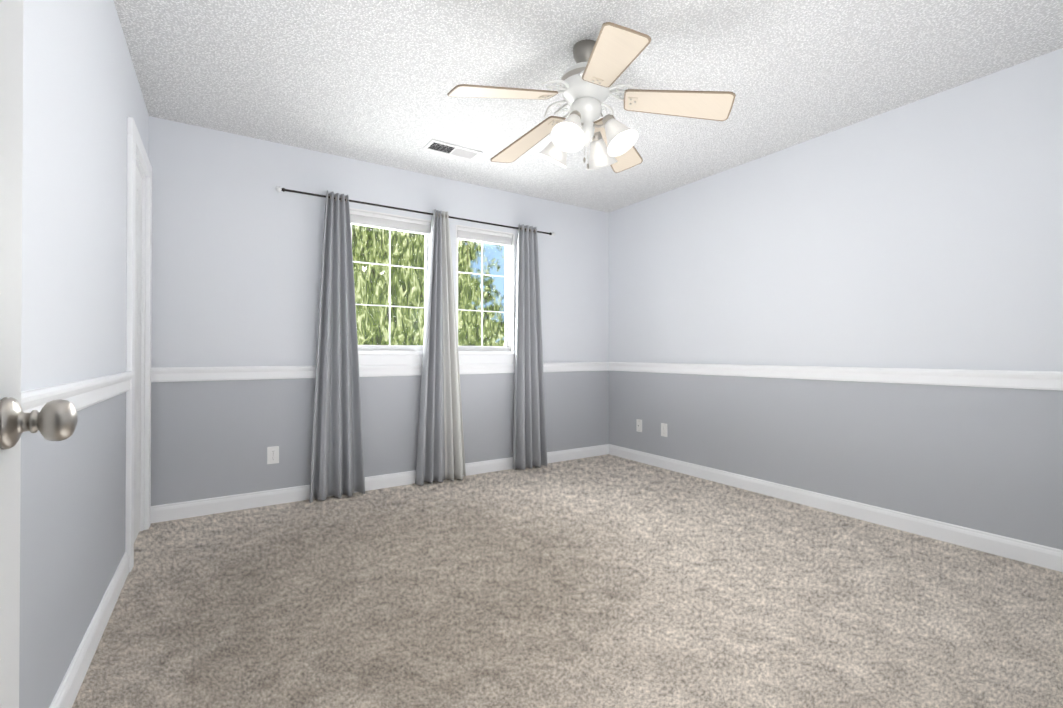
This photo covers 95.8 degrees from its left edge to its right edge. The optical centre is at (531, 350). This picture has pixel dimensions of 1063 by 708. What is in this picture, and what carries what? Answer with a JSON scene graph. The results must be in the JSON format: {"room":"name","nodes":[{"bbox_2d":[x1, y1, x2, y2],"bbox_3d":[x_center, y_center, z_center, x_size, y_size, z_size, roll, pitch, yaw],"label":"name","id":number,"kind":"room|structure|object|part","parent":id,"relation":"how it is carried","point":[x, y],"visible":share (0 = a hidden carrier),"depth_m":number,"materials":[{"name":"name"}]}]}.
{"room":"empty bedroom","nodes":[
{"label":"empty bedroom","id":0,"kind":"room"},
{"bbox_2d":[19,0,148,707],"bbox_3d":[-1.330,-0.198,1.248,0.140,2.440,3.777,0,0,-33],"label":"wall","id":1,"kind":"structure","parent":0,"point":[83,99],"depth_m":1.41,"materials":[{"name":"paint"}]},
{"bbox_2d":[21,372,132,432],"bbox_3d":[-1.087,0.135,1.022,0.026,0.088,2.857,0,0,-33],"label":"chair rail","id":2,"kind":"object","parent":1,"relation":"attached to","point":[82,394],"depth_m":1.44,"materials":[{"name":"white wood"}]},
{"bbox_2d":[49,552,128,707],"bbox_3d":[-1.088,0.970,1.017,0.025,0.100,2.857,0,0,-33],"label":"baseboard","id":3,"kind":"structure","parent":1,"relation":"attached to","point":[65,696],"depth_m":1.58,"materials":[{"name":"white wood"}]},
{"bbox_2d":[134,166,141,541],"bbox_3d":[-2.097,0.014,2.506,0.035,2.006,0.533,0,0,-33],"label":"closet door","id":4,"kind":"structure","parent":1,"relation":"in","point":[137,403],"depth_m":2.63,"materials":[{"name":"white paint"}]},
{"bbox_2d":[125,117,151,571],"bbox_3d":[-2.120,-0.028,2.491,0.162,2.115,0.725,0,0,-33],"label":"closet door frame","id":5,"kind":"object","parent":1,"relation":"attached to","point":[137,156],"visible":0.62,"depth_m":2.46,"materials":[{"name":"white wood"}]},
{"bbox_2d":[149,116,608,505],"bbox_3d":[-0.794,-0.183,3.925,3.944,2.440,0.140,0,0,-33],"label":"wall","id":6,"kind":"structure","parent":0,"point":[237,242],"depth_m":3.26,"materials":[{"name":"paint"}]},
{"bbox_2d":[267,446,278,463],"bbox_3d":[-1.735,0.701,3.224,0.070,0.115,0.008,0,0,-33],"label":"outlet","id":7,"kind":"object","parent":6,"relation":"attached to","point":[272,454],"visible":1,"depth_m":3.22,"materials":[{"name":"white plastic"}]},
{"bbox_2d":[151,444,608,522],"bbox_3d":[-0.746,0.987,3.843,3.664,0.100,0.037,0,0,-33],"label":"baseboard","id":8,"kind":"structure","parent":6,"relation":"attached to","point":[194,508],"depth_m":3.27,"materials":[{"name":"white wood"}]},
{"bbox_2d":[275,186,554,502],"bbox_3d":[-0.744,-0.039,3.783,2.264,2.127,0.151,0,0,-33],"label":"curtains","id":9,"kind":"object","parent":6,"relation":"attached to","point":[337,463],"visible":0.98,"depth_m":3.73,"materials":[{"name":"grey fabric"}]},
{"bbox_2d":[456,225,514,350],"bbox_3d":[-0.415,-0.518,4.149,0.563,1.044,0.107,0,0,-33],"label":"window","id":10,"kind":"structure","parent":6,"relation":"in","point":[488,236],"depth_m":4.20,"materials":[{"name":"white plastic"}]},
{"bbox_2d":[72,454,1062,707],"bbox_3d":[0.230,1.078,2.330,3.944,0.100,3.917,0,0,-33],"label":"floor","id":11,"kind":"structure","parent":0,"point":[608,580],"depth_m":1.93,"materials":[{"name":"carpet"}]},
{"bbox_2d":[114,0,1062,212],"bbox_3d":[0.230,-1.462,2.345,3.944,0.100,3.917,0,0,-33],"label":"ceiling","id":12,"kind":"structure","parent":0,"point":[374,81],"depth_m":2.40,"materials":[{"name":"white paint"}]},
{"bbox_2d":[423,139,482,160],"bbox_3d":[-0.549,-1.400,3.361,0.375,0.012,0.170,0,0,-33],"label":"ceiling vent","id":13,"kind":"object","parent":12,"relation":"in","point":[441,147],"visible":1,"depth_m":3.35,"materials":[{"name":"white metal"}]},
{"bbox_2d":[447,22,735,172],"bbox_3d":[0.226,-1.127,2.244,1.238,0.570,1.243,0,0,-33],"label":"ceiling fan","id":14,"kind":"object","parent":12,"relation":"hanging from","point":[606,59],"visible":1,"depth_m":2.15,"materials":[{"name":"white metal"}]},
{"bbox_3d":[-0.087,-1.126,2.096,0.551,0.153,0.217,0,0,-33],"label":"blade","id":15,"kind":"part","parent":14,"relation":"part of","materials":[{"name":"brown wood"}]},
{"bbox_3d":[-0.005,-1.123,2.504,0.225,0.153,0.556,0,0,-33],"label":"blade","id":16,"kind":"part","parent":14,"relation":"part of","materials":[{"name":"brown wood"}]},
{"bbox_3d":[0.435,-1.123,2.577,0.526,0.153,0.346,0,0,-33],"label":"blade","id":17,"kind":"part","parent":14,"relation":"part of","materials":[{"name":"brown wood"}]},
{"bbox_3d":[0.284,-1.127,1.855,0.341,0.153,0.525,0,0,-33],"label":"blade","id":18,"kind":"part","parent":14,"relation":"part of","materials":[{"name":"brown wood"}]},
{"bbox_3d":[0.638,-1.125,2.157,0.450,0.153,0.447,0,0,-33],"label":"blade","id":19,"kind":"part","parent":14,"relation":"part of","materials":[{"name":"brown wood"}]},
{"bbox_2d":[609,48,1062,549],"bbox_3d":[1.866,-0.186,3.310,0.140,2.440,3.777,0,0,-33],"label":"wall","id":20,"kind":"structure","parent":0,"point":[926,233],"depth_m":2.87,"materials":[{"name":"paint"}]},
{"bbox_2d":[636,419,641,431],"bbox_3d":[1.006,0.703,4.496,0.014,0.115,0.070,0,0,-33],"label":"outlet","id":21,"kind":"object","parent":20,"relation":"attached to","point":[638,425],"visible":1,"depth_m":4.50,"materials":[{"name":"white plastic"}]},
{"bbox_2d":[661,423,666,436],"bbox_3d":[1.172,0.701,4.245,0.008,0.115,0.070,0,0,-33],"label":"outlet","id":22,"kind":"object","parent":20,"relation":"attached to","point":[664,429],"visible":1,"depth_m":4.24,"materials":[{"name":"white plastic"}]},
{"bbox_2d":[609,444,1062,571],"bbox_3d":[1.774,0.984,3.304,0.014,0.100,3.600,0,0,-33],"label":"baseboard","id":23,"kind":"structure","parent":20,"relation":"attached to","point":[987,542],"depth_m":2.86,"materials":[{"name":"white wood"}]},
{"bbox_2d":[609,362,1062,390],"bbox_3d":[1.769,0.148,3.306,0.026,0.088,3.600,0,0,-33],"label":"chair rail","id":24,"kind":"object","parent":20,"relation":"attached to","point":[1039,380],"depth_m":2.86,"materials":[{"name":"white wood"}]},
{"bbox_3d":[1.254,-0.201,0.751,3.664,2.440,0.140,0,0,-33],"label":"wall","id":25,"kind":"structure","parent":0,"visible":0},
{"bbox_2d":[0,0,77,707],"bbox_3d":[-0.490,-0.011,0.296,0.171,2.030,0.883,0,0,-33],"label":"door","id":26,"kind":"structure","parent":25,"relation":"in","point":[11,85],"depth_m":0.63,"materials":[{"name":"white paint"}]},
{"bbox_3d":[-0.691,0.093,0.607,0.171,0.067,0.067,0,0,-33],"label":"door knob set","id":27,"kind":"part","parent":26,"relation":"part of","materials":[{"name":"silver metal"}]},
{"label":"outside","id":28,"kind":"structure","parent":0,"visible":0},
{"bbox_2d":[352,224,504,345],"bbox_3d":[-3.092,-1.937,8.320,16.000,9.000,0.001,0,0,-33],"label":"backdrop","id":29,"kind":"structure","parent":28,"point":[404,251],"depth_m":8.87,"materials":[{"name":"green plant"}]}
]}

